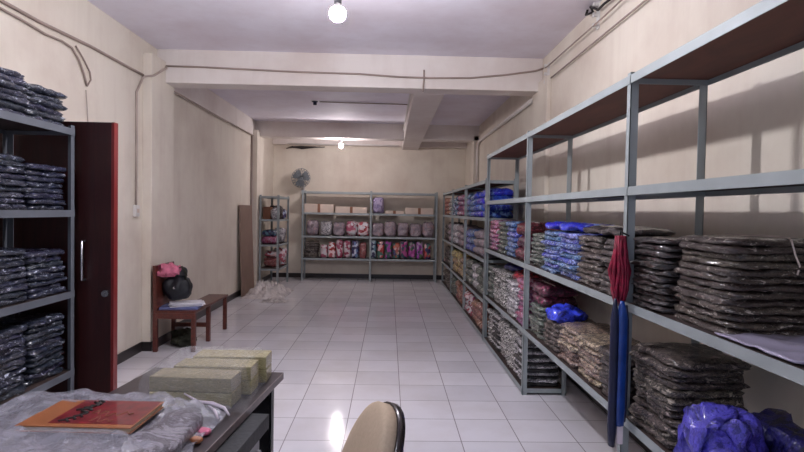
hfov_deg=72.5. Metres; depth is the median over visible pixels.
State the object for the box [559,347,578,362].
pack
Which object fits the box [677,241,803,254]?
pack
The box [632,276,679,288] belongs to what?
pack
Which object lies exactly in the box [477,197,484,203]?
fabric bundle
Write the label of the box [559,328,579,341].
pack
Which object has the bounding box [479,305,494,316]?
fabric bundle
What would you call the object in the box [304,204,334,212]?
carton
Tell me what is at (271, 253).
fabric bundle
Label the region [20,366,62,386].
pack
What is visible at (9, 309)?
shelf
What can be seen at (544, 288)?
pack
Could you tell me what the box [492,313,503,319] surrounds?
pack
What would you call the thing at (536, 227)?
pack
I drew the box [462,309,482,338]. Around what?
shelf
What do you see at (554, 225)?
folded cloth
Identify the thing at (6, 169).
pack
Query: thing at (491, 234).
pack
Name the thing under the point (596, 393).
shelf
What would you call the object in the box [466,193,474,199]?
fabric bundle
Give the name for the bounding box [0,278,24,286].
pack
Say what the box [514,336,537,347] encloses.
pack
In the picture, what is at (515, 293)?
pack
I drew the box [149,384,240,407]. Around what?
packet
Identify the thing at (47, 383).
shelf
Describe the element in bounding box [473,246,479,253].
fabric bundle
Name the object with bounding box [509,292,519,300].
pack
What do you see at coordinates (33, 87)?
pack
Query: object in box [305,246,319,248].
pack
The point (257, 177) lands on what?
pillar
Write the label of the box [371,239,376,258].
pack
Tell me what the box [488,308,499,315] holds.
pack
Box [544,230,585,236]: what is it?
pack
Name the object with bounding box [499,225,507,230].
pack
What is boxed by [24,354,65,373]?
pack
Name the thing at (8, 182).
pack
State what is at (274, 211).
plastic bag
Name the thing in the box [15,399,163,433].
book
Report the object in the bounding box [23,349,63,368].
pack
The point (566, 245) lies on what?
pack
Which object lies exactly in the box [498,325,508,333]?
pack
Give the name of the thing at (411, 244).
pack
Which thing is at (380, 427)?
office chair
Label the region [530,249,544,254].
pack
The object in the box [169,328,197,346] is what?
sack
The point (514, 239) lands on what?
pack
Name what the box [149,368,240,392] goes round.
packet
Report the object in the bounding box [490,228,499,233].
pack
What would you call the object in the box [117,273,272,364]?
baseboard
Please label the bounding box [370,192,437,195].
shelf
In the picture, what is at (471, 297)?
fabric bundle
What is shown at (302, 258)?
shelf
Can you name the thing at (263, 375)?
packet
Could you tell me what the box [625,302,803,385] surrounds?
shelf
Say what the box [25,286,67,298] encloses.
pack
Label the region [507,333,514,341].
pack
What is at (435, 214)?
shelf
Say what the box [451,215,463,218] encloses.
shelf
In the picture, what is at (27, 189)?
pack
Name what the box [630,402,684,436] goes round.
pack
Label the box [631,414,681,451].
pack
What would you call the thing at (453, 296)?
shelf
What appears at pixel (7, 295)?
pack
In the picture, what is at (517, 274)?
folded cloth
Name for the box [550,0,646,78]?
cable
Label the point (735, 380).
pack
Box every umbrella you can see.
[607,299,628,447]
[608,231,630,305]
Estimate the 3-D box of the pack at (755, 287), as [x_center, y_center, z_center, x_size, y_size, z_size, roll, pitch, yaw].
[1.339,0.216,2.152,0.358,0.033,0.428,1,2,1]
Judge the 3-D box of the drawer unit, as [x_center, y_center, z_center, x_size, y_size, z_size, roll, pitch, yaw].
[-0.791,1.136,1.960,0.480,0.715,0.655,1,2,4]
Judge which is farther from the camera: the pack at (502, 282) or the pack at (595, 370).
the pack at (502, 282)
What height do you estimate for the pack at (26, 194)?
0.041 m
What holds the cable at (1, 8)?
hanging from the conduit at (4, 2)
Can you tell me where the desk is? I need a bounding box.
[96,367,283,451]
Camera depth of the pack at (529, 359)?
4.75 m
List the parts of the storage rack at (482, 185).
post, post, post, post, post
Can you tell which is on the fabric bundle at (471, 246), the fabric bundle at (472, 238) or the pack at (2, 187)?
the fabric bundle at (472, 238)
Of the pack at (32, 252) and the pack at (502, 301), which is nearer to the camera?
the pack at (32, 252)
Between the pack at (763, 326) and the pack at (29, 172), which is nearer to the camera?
the pack at (763, 326)
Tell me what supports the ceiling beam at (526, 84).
attached to the wall at (755, 116)
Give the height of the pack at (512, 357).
0.056 m
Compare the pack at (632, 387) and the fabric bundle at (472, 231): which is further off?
the fabric bundle at (472, 231)
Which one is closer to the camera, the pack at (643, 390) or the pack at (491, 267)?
the pack at (643, 390)
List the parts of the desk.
modesty panel, leg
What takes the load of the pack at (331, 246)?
on the storage rack at (304, 192)
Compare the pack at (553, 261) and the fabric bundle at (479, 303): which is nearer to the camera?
the pack at (553, 261)
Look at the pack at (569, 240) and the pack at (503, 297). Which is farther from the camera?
the pack at (503, 297)
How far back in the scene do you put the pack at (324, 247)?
12.05 m
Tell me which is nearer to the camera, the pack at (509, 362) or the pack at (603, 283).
the pack at (603, 283)
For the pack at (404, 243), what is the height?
0.424 m
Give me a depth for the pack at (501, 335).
5.62 m
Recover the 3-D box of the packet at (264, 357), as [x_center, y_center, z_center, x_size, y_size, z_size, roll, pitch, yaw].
[-0.797,0.630,2.590,0.336,0.060,0.125,1,2,-1]
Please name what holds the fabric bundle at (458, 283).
on the fabric bundle
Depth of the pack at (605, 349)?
2.96 m
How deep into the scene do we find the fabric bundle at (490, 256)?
6.75 m
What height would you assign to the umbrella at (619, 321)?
0.710 m
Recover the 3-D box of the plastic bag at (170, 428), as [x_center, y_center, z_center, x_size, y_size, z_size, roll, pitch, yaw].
[-1.033,0.699,1.753,0.632,0.087,0.687,1,2,4]
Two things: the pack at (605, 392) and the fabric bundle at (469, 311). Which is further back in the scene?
the fabric bundle at (469, 311)
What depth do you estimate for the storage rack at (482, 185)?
8.47 m
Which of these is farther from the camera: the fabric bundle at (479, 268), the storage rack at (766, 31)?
the fabric bundle at (479, 268)
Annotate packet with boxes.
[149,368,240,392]
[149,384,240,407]
[174,358,258,380]
[187,435,203,444]
[193,349,271,369]
[198,427,211,435]
[241,373,257,394]
[258,363,271,382]
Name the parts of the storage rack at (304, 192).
post, post, post, post, post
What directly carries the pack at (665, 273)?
on the pack at (648, 276)
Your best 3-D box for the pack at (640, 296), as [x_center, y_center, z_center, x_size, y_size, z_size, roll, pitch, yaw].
[1.294,0.341,2.539,0.359,0.032,0.318,1,2,-5]
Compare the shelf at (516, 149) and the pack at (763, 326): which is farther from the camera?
the shelf at (516, 149)
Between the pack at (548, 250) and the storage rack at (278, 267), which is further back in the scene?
the storage rack at (278, 267)
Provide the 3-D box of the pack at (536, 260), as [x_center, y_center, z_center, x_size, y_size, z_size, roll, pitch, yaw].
[1.238,0.277,4.477,0.360,0.045,0.360,1,2,-2]
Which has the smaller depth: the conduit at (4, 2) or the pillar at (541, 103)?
the conduit at (4, 2)
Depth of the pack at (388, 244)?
12.08 m
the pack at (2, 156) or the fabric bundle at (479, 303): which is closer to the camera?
the pack at (2, 156)
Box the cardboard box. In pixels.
[263,207,272,218]
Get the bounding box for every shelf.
[0,110,74,135]
[0,210,74,217]
[0,290,74,316]
[0,369,74,413]
[259,196,288,198]
[261,219,288,220]
[261,242,288,246]
[261,263,288,270]
[301,257,368,260]
[302,191,369,194]
[302,212,369,214]
[302,235,368,237]
[369,257,435,261]
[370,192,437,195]
[370,213,436,215]
[370,236,436,239]
[443,191,463,195]
[450,269,462,282]
[450,293,461,310]
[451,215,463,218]
[451,243,467,251]
[452,187,483,192]
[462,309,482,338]
[463,281,488,302]
[464,216,512,220]
[464,249,507,262]
[465,180,513,189]
[483,337,561,392]
[484,294,523,332]
[485,248,524,267]
[486,197,555,204]
[487,133,567,159]
[523,329,631,414]
[525,263,633,307]
[526,187,690,202]
[528,75,698,138]
[624,418,664,451]
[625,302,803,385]
[627,169,803,196]
[631,0,803,84]
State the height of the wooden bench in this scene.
0.930 m
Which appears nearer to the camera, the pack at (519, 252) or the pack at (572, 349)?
the pack at (572, 349)
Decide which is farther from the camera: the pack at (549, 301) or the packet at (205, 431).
the pack at (549, 301)
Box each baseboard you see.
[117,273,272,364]
[273,273,444,279]
[557,367,651,451]
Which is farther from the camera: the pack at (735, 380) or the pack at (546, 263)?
the pack at (546, 263)
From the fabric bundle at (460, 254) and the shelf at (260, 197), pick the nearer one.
the fabric bundle at (460, 254)
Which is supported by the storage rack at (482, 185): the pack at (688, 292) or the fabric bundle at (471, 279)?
the fabric bundle at (471, 279)
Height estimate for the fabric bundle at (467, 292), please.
0.114 m
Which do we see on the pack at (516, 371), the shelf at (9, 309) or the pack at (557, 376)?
the pack at (557, 376)
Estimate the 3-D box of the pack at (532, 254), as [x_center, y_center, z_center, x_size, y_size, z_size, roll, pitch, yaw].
[1.250,0.246,4.477,0.360,0.041,0.361,1,2,-4]
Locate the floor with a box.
[117,277,645,451]
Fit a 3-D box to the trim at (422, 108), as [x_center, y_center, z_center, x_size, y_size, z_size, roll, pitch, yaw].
[0.256,-1.811,9.553,0.370,0.305,6.020,1,2,-1]
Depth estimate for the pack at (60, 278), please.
3.24 m
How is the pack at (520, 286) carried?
on the pack at (521, 293)
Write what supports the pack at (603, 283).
on the pack at (603, 289)
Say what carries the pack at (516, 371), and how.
on the pack at (528, 383)
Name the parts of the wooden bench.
leg, backrest, leg, seat, leg, leg, leg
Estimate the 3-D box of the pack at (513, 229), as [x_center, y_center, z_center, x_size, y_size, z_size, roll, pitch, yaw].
[1.245,0.030,5.460,0.364,0.060,0.388,1,2,-1]
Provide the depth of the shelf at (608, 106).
3.32 m
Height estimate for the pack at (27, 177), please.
0.041 m
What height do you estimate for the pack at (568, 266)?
0.043 m
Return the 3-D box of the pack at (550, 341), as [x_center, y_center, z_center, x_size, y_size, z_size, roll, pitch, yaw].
[1.252,0.848,4.068,0.351,0.044,0.378,1,2,-3]
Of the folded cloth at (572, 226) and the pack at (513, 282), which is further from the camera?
the pack at (513, 282)
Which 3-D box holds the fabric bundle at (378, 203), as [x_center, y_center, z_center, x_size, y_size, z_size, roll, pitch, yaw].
[-0.532,-0.460,12.184,0.266,0.370,0.291,1,2,-4]
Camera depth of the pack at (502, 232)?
5.81 m
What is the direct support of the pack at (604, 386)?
on the pack at (605, 392)
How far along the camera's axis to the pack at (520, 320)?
4.82 m
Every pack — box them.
[0,66,23,79]
[0,72,26,85]
[0,78,26,93]
[0,86,25,98]
[0,92,30,105]
[0,99,24,111]
[0,106,23,115]
[0,153,24,161]
[0,159,25,167]
[0,165,26,173]
[0,172,24,179]
[0,178,27,186]
[0,185,24,191]
[0,191,23,197]
[0,197,23,203]
[0,203,28,209]
[0,247,27,255]
[0,254,25,261]
[0,259,26,268]
[0,266,23,274]
[0,272,25,280]
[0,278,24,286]
[0,284,29,293]
[0,289,25,299]
[0,295,28,306]
[0,312,63,327]
[0,324,26,339]
[0,332,22,343]
[0,336,25,351]
[0,343,25,356]
[0,348,28,364]
[0,355,26,369]
[0,361,23,374]
[0,367,24,380]
[0,373,23,388]
[0,378,25,395]
[0,384,26,401]
[17,169,63,177]
[18,175,62,182]
[18,259,64,269]
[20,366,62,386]
[21,192,64,198]
[22,108,65,122]
[22,198,66,204]
[22,248,65,257]
[22,324,65,340]
[22,329,62,345]
[22,360,63,379]
[23,103,61,116]
[23,181,61,188]
[23,187,63,193]
[23,254,60,263]
[23,265,63,275]
[23,318,61,333]
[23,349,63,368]
[24,83,65,99]
[24,114,62,125]
[24,163,64,171]
[24,271,63,280]
[24,276,65,286]
[24,282,61,292]
[24,335,61,350]
[24,345,64,361]
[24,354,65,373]
[25,89,61,103]
[25,95,65,110]
[25,204,65,209]
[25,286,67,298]
[26,338,64,356]
[304,248,318,250]
[304,253,317,255]
[304,255,318,257]
[305,241,318,243]
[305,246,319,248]
[320,244,327,257]
[328,241,335,257]
[336,239,343,257]
[344,240,351,257]
[351,240,358,258]
[359,242,366,258]
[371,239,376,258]
[377,241,384,258]
[384,241,391,258]
[392,242,399,258]
[400,240,407,258]
[408,241,415,258]
[416,241,423,258]
[423,243,430,259]
[488,265,503,270]
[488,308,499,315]
[489,233,498,237]
[490,224,500,228]
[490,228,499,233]
[490,237,498,241]
[490,245,498,249]
[491,220,518,224]
[491,332,500,340]
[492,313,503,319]
[493,268,506,274]
[493,280,500,286]
[497,230,507,235]
[497,243,507,248]
[497,248,506,253]
[498,234,508,239]
[498,239,507,244]
[498,275,514,282]
[498,297,507,304]
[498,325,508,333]
[499,221,507,225]
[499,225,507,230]
[499,279,508,286]
[499,288,508,296]
[499,294,507,300]
[499,320,514,328]
[499,329,508,338]
[500,270,512,277]
[500,333,508,342]
[500,341,508,351]
[500,351,508,360]
[501,285,509,291]
[504,245,518,251]
[505,231,520,236]
[506,221,535,226]
[506,236,517,241]
[506,241,519,247]
[506,251,515,256]
[506,284,521,291]
[506,300,518,309]
[506,305,516,313]
[506,309,517,317]
[507,226,516,231]
[507,296,519,304]
[507,327,520,337]
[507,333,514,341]
[507,341,515,351]
[507,351,514,361]
[507,360,514,370]
[508,279,518,286]
[509,289,518,295]
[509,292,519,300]
[513,246,532,261]
[513,352,556,365]
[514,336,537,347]
[514,341,542,351]
[514,343,545,354]
[514,360,559,372]
[514,369,557,382]
[515,347,548,358]
[515,359,558,368]
[515,364,557,375]
[515,367,559,378]
[515,374,557,386]
[516,221,561,235]
[516,310,529,320]
[516,350,553,361]
[517,235,532,248]
[517,278,553,286]
[517,316,530,326]
[518,294,533,304]
[518,305,530,314]
[519,284,534,292]
[519,290,533,298]
[528,256,544,263]
[529,241,545,246]
[529,314,545,325]
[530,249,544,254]
[530,306,547,317]
[530,311,545,321]
[530,320,545,330]
[530,323,544,334]
[531,245,546,250]
[531,253,544,258]
[531,301,550,311]
[531,328,544,339]
[532,233,545,237]
[532,237,544,241]
[532,262,544,267]
[532,281,577,297]
[532,292,577,306]
[541,252,559,259]
[541,265,561,273]
[542,239,561,245]
[543,257,559,264]
[543,331,558,343]
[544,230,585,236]
[544,235,562,241]
[544,244,560,249]
[544,261,560,268]
[544,321,560,333]
[544,334,560,347]
[544,339,561,352]
[545,248,563,254]
[545,317,595,328]
[545,326,559,337]
[556,242,582,249]
[556,256,581,264]
[556,338,577,352]
[557,342,579,357]
[557,352,579,368]
[558,247,583,254]
[558,252,582,259]
[558,261,580,270]
[559,232,603,238]
[559,322,609,336]
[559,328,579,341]
[559,333,577,347]
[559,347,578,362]
[560,238,581,243]
[560,267,578,275]
[561,271,580,280]
[575,272,603,283]
[576,333,642,351]
[576,368,601,388]
[577,251,605,259]
[577,267,604,276]
[577,341,603,358]
[577,346,602,363]
[578,235,635,242]
[578,261,607,271]
[578,351,602,368]
[578,361,602,381]
[579,240,607,247]
[579,278,601,288]
[579,357,602,375]
[581,257,605,265]
[582,246,606,254]
[598,345,637,365]
[599,286,636,298]
[599,369,636,391]
[600,256,636,266]
[600,280,635,293]
[600,356,633,377]
[600,363,634,384]
[601,376,637,399]
[601,389,631,410]
[602,274,635,287]
[602,382,636,406]
[603,250,638,258]
[605,238,639,247]
[605,244,639,253]
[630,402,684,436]
[631,368,743,398]
[631,408,682,442]
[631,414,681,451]
[632,259,681,269]
[632,271,679,282]
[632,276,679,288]
[632,281,678,294]
[632,299,676,313]
[632,349,746,378]
[633,356,744,383]
[633,362,746,390]
[633,376,744,407]
[633,381,743,411]
[634,292,678,306]
[635,248,684,257]
[635,265,679,276]
[635,387,681,417]
[636,236,681,244]
[636,288,679,301]
[636,342,751,370]
[636,395,683,429]
[638,243,683,251]
[638,254,680,263]
[671,286,803,306]
[672,305,803,330]
[672,312,803,335]
[673,267,803,283]
[674,293,803,314]
[676,279,803,299]
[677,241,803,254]
[677,260,803,277]
[678,233,803,274]
[678,274,803,292]
[678,299,803,322]
[680,254,803,269]
[681,248,803,261]
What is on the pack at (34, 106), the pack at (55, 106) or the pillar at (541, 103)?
the pack at (55, 106)
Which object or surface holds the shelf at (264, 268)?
attached to the storage rack at (278, 267)
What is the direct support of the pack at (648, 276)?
on the pack at (643, 281)
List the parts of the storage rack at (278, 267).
post, post, post, post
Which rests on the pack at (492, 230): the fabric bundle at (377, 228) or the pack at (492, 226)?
the pack at (492, 226)
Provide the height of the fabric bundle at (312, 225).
0.353 m
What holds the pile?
on the folder
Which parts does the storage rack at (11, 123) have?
post, post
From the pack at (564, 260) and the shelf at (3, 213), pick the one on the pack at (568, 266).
the pack at (564, 260)
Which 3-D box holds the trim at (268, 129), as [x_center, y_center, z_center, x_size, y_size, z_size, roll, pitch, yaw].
[-0.685,-1.863,10.840,4.390,0.305,0.300,1,2,-1]
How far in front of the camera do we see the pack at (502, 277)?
5.63 m
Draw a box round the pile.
[168,300,204,307]
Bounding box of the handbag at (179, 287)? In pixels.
[161,266,192,299]
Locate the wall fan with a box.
[291,168,309,193]
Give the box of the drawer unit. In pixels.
[215,413,268,451]
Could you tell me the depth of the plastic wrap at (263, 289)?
9.67 m
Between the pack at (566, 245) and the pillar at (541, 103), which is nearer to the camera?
the pack at (566, 245)
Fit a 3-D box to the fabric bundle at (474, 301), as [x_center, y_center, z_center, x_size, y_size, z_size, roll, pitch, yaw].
[1.157,1.081,7.631,0.354,0.111,0.349,1,1,-4]
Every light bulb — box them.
[329,0,345,21]
[339,139,343,147]
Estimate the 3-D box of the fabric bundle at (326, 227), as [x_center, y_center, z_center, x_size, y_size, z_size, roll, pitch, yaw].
[-1.676,0.049,12.194,0.279,0.331,0.324,1,2,1]
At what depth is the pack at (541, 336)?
4.36 m
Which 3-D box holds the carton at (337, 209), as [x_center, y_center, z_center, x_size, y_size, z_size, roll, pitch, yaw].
[-1.119,-0.356,12.192,0.700,0.141,0.284,1,2,-1]
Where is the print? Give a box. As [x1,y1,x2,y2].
[48,400,161,424]
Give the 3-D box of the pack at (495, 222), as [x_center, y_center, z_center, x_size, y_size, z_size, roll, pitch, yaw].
[1.212,-0.042,6.287,0.365,0.061,0.388,1,2,1]
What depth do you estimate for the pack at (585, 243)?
3.23 m
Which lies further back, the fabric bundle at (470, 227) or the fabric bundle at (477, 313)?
the fabric bundle at (470, 227)
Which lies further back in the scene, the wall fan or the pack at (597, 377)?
the wall fan
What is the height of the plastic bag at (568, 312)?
0.113 m
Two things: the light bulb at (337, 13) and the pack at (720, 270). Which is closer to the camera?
the pack at (720, 270)
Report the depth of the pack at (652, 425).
2.42 m
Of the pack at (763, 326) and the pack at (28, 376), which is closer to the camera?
the pack at (763, 326)
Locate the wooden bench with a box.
[153,261,227,351]
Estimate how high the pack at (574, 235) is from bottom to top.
0.040 m
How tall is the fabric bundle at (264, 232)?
0.127 m
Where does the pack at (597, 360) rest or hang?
on the pack at (582, 355)
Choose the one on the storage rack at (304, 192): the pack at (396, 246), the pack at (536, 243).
the pack at (396, 246)
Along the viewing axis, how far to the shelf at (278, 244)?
10.65 m
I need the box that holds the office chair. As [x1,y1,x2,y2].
[342,401,404,451]
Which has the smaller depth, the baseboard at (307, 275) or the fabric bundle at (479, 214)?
the fabric bundle at (479, 214)
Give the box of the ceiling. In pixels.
[87,0,601,125]
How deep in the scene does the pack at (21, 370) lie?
2.98 m
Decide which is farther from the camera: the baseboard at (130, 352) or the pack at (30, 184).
the baseboard at (130, 352)
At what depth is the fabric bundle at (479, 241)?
7.25 m
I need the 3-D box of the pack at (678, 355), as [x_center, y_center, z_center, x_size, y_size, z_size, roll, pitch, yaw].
[1.309,0.583,2.480,0.362,0.040,0.403,1,2,-2]
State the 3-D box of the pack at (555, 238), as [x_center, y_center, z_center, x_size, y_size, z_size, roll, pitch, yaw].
[1.273,0.089,4.088,0.362,0.041,0.379,1,2,-4]
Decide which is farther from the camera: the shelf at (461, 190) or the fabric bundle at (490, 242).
the shelf at (461, 190)
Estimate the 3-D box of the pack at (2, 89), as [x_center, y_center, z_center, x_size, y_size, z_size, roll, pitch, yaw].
[-2.260,-0.723,2.907,0.373,0.042,0.368,1,2,1]
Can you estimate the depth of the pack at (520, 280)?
4.90 m
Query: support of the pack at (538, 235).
on the pack at (534, 238)
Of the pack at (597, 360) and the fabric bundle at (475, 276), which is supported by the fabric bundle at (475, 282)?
the fabric bundle at (475, 276)
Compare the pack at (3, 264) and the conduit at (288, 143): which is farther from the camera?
the conduit at (288, 143)
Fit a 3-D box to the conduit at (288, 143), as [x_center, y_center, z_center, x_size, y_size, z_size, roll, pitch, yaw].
[-1.317,-1.832,12.352,2.500,0.042,0.032,1,2,-1]
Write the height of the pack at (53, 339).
0.041 m
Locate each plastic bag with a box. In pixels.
[0,404,204,451]
[271,207,279,218]
[546,304,586,321]
[680,396,769,451]
[754,408,803,451]
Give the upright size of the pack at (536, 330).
0.044 m
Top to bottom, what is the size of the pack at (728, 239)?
0.139 m
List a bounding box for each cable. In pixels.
[0,7,87,85]
[75,46,91,86]
[86,90,87,121]
[166,65,543,78]
[174,91,253,135]
[319,101,406,104]
[422,70,424,91]
[548,0,621,65]
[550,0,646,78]
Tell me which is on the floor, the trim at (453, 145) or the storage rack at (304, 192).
the storage rack at (304, 192)
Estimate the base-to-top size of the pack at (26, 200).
0.040 m
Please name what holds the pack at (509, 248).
on the pack at (510, 253)
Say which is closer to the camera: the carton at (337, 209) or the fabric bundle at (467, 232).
the fabric bundle at (467, 232)
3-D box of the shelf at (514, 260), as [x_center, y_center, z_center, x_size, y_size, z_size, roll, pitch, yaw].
[1.218,0.316,5.651,0.389,0.042,1.930,1,2,-1]
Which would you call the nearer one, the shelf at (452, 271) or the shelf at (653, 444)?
the shelf at (653, 444)
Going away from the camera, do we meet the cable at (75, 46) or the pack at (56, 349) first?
the pack at (56, 349)
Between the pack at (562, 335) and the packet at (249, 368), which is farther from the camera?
the pack at (562, 335)
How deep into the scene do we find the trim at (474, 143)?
10.77 m
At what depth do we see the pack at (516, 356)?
4.76 m
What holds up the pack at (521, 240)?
on the pack at (519, 252)
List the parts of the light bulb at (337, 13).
bulb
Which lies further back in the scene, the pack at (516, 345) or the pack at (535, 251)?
the pack at (516, 345)
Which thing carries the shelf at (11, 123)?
attached to the storage rack at (11, 123)
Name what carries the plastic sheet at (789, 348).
on the storage rack at (766, 31)
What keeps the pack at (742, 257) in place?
on the pack at (737, 264)
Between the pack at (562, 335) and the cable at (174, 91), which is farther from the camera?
the cable at (174, 91)
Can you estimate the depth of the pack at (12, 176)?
2.96 m
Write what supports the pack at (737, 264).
on the pack at (720, 270)
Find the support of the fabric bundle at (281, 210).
on the storage rack at (278, 267)
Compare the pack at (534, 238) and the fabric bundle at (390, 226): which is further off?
the fabric bundle at (390, 226)
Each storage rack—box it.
[0,110,74,413]
[259,195,288,283]
[301,190,437,281]
[441,178,514,339]
[483,0,803,451]
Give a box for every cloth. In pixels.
[152,263,179,276]
[500,313,508,320]
[504,261,523,270]
[513,270,546,278]
[544,221,586,228]
[558,222,617,230]
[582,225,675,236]
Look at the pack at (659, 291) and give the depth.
2.43 m
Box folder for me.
[159,303,201,309]
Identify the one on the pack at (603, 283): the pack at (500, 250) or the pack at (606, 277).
the pack at (606, 277)
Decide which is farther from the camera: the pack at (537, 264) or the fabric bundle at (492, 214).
the fabric bundle at (492, 214)
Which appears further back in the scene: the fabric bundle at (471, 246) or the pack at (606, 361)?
the fabric bundle at (471, 246)
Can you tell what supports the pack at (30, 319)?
on the pack at (53, 323)
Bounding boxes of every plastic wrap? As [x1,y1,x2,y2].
[184,393,229,419]
[240,280,292,299]
[259,298,287,302]
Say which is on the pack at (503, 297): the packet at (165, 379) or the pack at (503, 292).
the pack at (503, 292)
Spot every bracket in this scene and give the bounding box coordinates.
[544,62,549,82]
[592,2,600,29]
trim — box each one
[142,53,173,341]
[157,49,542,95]
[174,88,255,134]
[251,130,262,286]
[256,121,478,142]
[272,138,466,148]
[402,94,443,149]
[471,136,477,225]
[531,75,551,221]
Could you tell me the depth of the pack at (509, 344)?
5.30 m
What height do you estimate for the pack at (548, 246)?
0.041 m
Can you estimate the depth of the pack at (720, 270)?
1.97 m
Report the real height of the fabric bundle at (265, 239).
0.160 m
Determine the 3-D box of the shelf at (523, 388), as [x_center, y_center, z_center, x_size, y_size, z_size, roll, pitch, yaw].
[1.199,1.391,5.680,0.389,0.042,1.930,1,2,-1]
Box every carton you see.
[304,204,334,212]
[335,207,367,212]
[385,211,403,213]
[405,208,432,214]
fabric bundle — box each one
[261,236,276,243]
[262,230,276,235]
[264,257,279,266]
[265,250,276,256]
[271,205,282,218]
[274,227,286,242]
[274,246,286,264]
[280,209,286,218]
[307,220,319,235]
[320,221,332,235]
[333,222,344,235]
[346,220,357,235]
[358,222,369,235]
[372,197,383,213]
[372,223,383,236]
[384,221,396,236]
[397,222,408,236]
[409,223,421,236]
[422,222,434,236]
[455,280,462,286]
[456,252,469,258]
[462,226,483,233]
[464,290,472,299]
[465,229,471,236]
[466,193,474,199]
[467,308,472,315]
[468,244,475,251]
[468,259,482,268]
[468,293,477,302]
[469,269,473,276]
[469,277,474,285]
[470,228,479,236]
[470,237,475,244]
[471,299,479,307]
[472,262,494,272]
[473,191,480,198]
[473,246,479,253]
[473,272,478,280]
[473,280,478,289]
[474,309,481,318]
[474,317,481,326]
[476,229,489,238]
[476,247,483,255]
[476,265,489,276]
[476,283,482,291]
[476,301,490,310]
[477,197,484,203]
[477,204,484,210]
[477,211,484,217]
[477,238,483,246]
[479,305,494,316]
[481,240,492,247]
[482,210,512,217]
[483,188,513,195]
[483,204,512,210]
[483,250,501,258]
[484,195,513,201]
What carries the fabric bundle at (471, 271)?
on the fabric bundle at (471, 279)
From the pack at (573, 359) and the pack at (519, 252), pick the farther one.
the pack at (519, 252)
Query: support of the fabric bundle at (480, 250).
on the storage rack at (482, 185)
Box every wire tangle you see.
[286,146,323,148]
[585,0,610,15]
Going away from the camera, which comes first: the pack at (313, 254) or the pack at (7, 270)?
the pack at (7, 270)
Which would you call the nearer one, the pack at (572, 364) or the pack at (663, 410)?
the pack at (663, 410)
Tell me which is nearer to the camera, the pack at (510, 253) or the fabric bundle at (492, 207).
the pack at (510, 253)
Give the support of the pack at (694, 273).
on the pack at (755, 287)
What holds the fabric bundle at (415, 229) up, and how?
on the storage rack at (304, 192)
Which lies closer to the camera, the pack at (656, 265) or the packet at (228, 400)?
the packet at (228, 400)
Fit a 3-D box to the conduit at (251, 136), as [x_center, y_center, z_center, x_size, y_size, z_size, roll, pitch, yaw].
[-2.879,-0.301,10.460,0.033,2.815,0.033,2,2,21]
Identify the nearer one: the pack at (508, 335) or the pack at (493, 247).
the pack at (508, 335)
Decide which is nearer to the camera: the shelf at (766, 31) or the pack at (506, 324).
the shelf at (766, 31)
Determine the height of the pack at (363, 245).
0.368 m
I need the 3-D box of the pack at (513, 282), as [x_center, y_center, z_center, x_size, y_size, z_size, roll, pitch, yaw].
[1.215,0.554,5.326,0.353,0.051,0.377,1,2,0]
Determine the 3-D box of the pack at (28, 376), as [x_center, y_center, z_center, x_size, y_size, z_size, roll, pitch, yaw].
[-2.299,0.861,3.299,0.366,0.042,0.373,1,2,-7]
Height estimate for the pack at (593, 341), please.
0.040 m
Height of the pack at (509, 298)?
0.050 m
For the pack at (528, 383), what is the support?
on the storage rack at (766, 31)
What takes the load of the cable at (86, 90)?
hanging from the cable at (1, 8)
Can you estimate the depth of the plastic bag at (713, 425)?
2.03 m
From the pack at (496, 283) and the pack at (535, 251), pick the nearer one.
the pack at (535, 251)
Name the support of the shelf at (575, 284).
attached to the storage rack at (766, 31)
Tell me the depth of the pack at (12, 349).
2.99 m
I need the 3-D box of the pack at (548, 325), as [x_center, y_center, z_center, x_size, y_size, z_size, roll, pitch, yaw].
[1.260,0.749,4.073,0.365,0.042,0.375,1,2,-2]
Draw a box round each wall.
[0,0,273,353]
[272,145,465,274]
[465,0,803,430]
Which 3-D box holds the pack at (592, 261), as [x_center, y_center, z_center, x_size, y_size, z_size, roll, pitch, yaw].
[1.290,0.209,3.297,0.354,0.042,0.373,1,2,0]
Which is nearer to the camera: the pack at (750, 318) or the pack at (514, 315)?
the pack at (750, 318)
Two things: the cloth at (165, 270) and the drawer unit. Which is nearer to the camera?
the drawer unit
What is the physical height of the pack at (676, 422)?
0.039 m
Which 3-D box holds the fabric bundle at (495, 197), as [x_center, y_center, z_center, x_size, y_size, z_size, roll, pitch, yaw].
[1.216,-0.334,6.870,0.353,0.107,0.349,1,2,-2]
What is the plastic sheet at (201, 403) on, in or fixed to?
on the plastic bag at (170, 428)
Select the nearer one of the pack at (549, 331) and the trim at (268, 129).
the pack at (549, 331)
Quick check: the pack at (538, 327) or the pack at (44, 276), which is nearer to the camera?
the pack at (44, 276)
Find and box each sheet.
[0,391,211,451]
[239,205,253,296]
[714,332,803,364]
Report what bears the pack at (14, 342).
on the pack at (12, 349)
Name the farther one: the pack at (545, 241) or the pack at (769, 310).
the pack at (545, 241)
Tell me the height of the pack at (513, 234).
0.059 m
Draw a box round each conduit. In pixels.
[0,0,143,75]
[133,66,166,216]
[250,136,252,204]
[288,143,398,146]
[403,93,410,130]
[475,98,532,182]
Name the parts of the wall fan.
blade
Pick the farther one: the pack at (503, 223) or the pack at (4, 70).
the pack at (503, 223)
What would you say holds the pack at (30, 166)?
on the pack at (29, 172)
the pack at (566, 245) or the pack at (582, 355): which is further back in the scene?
the pack at (566, 245)
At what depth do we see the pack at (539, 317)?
4.35 m

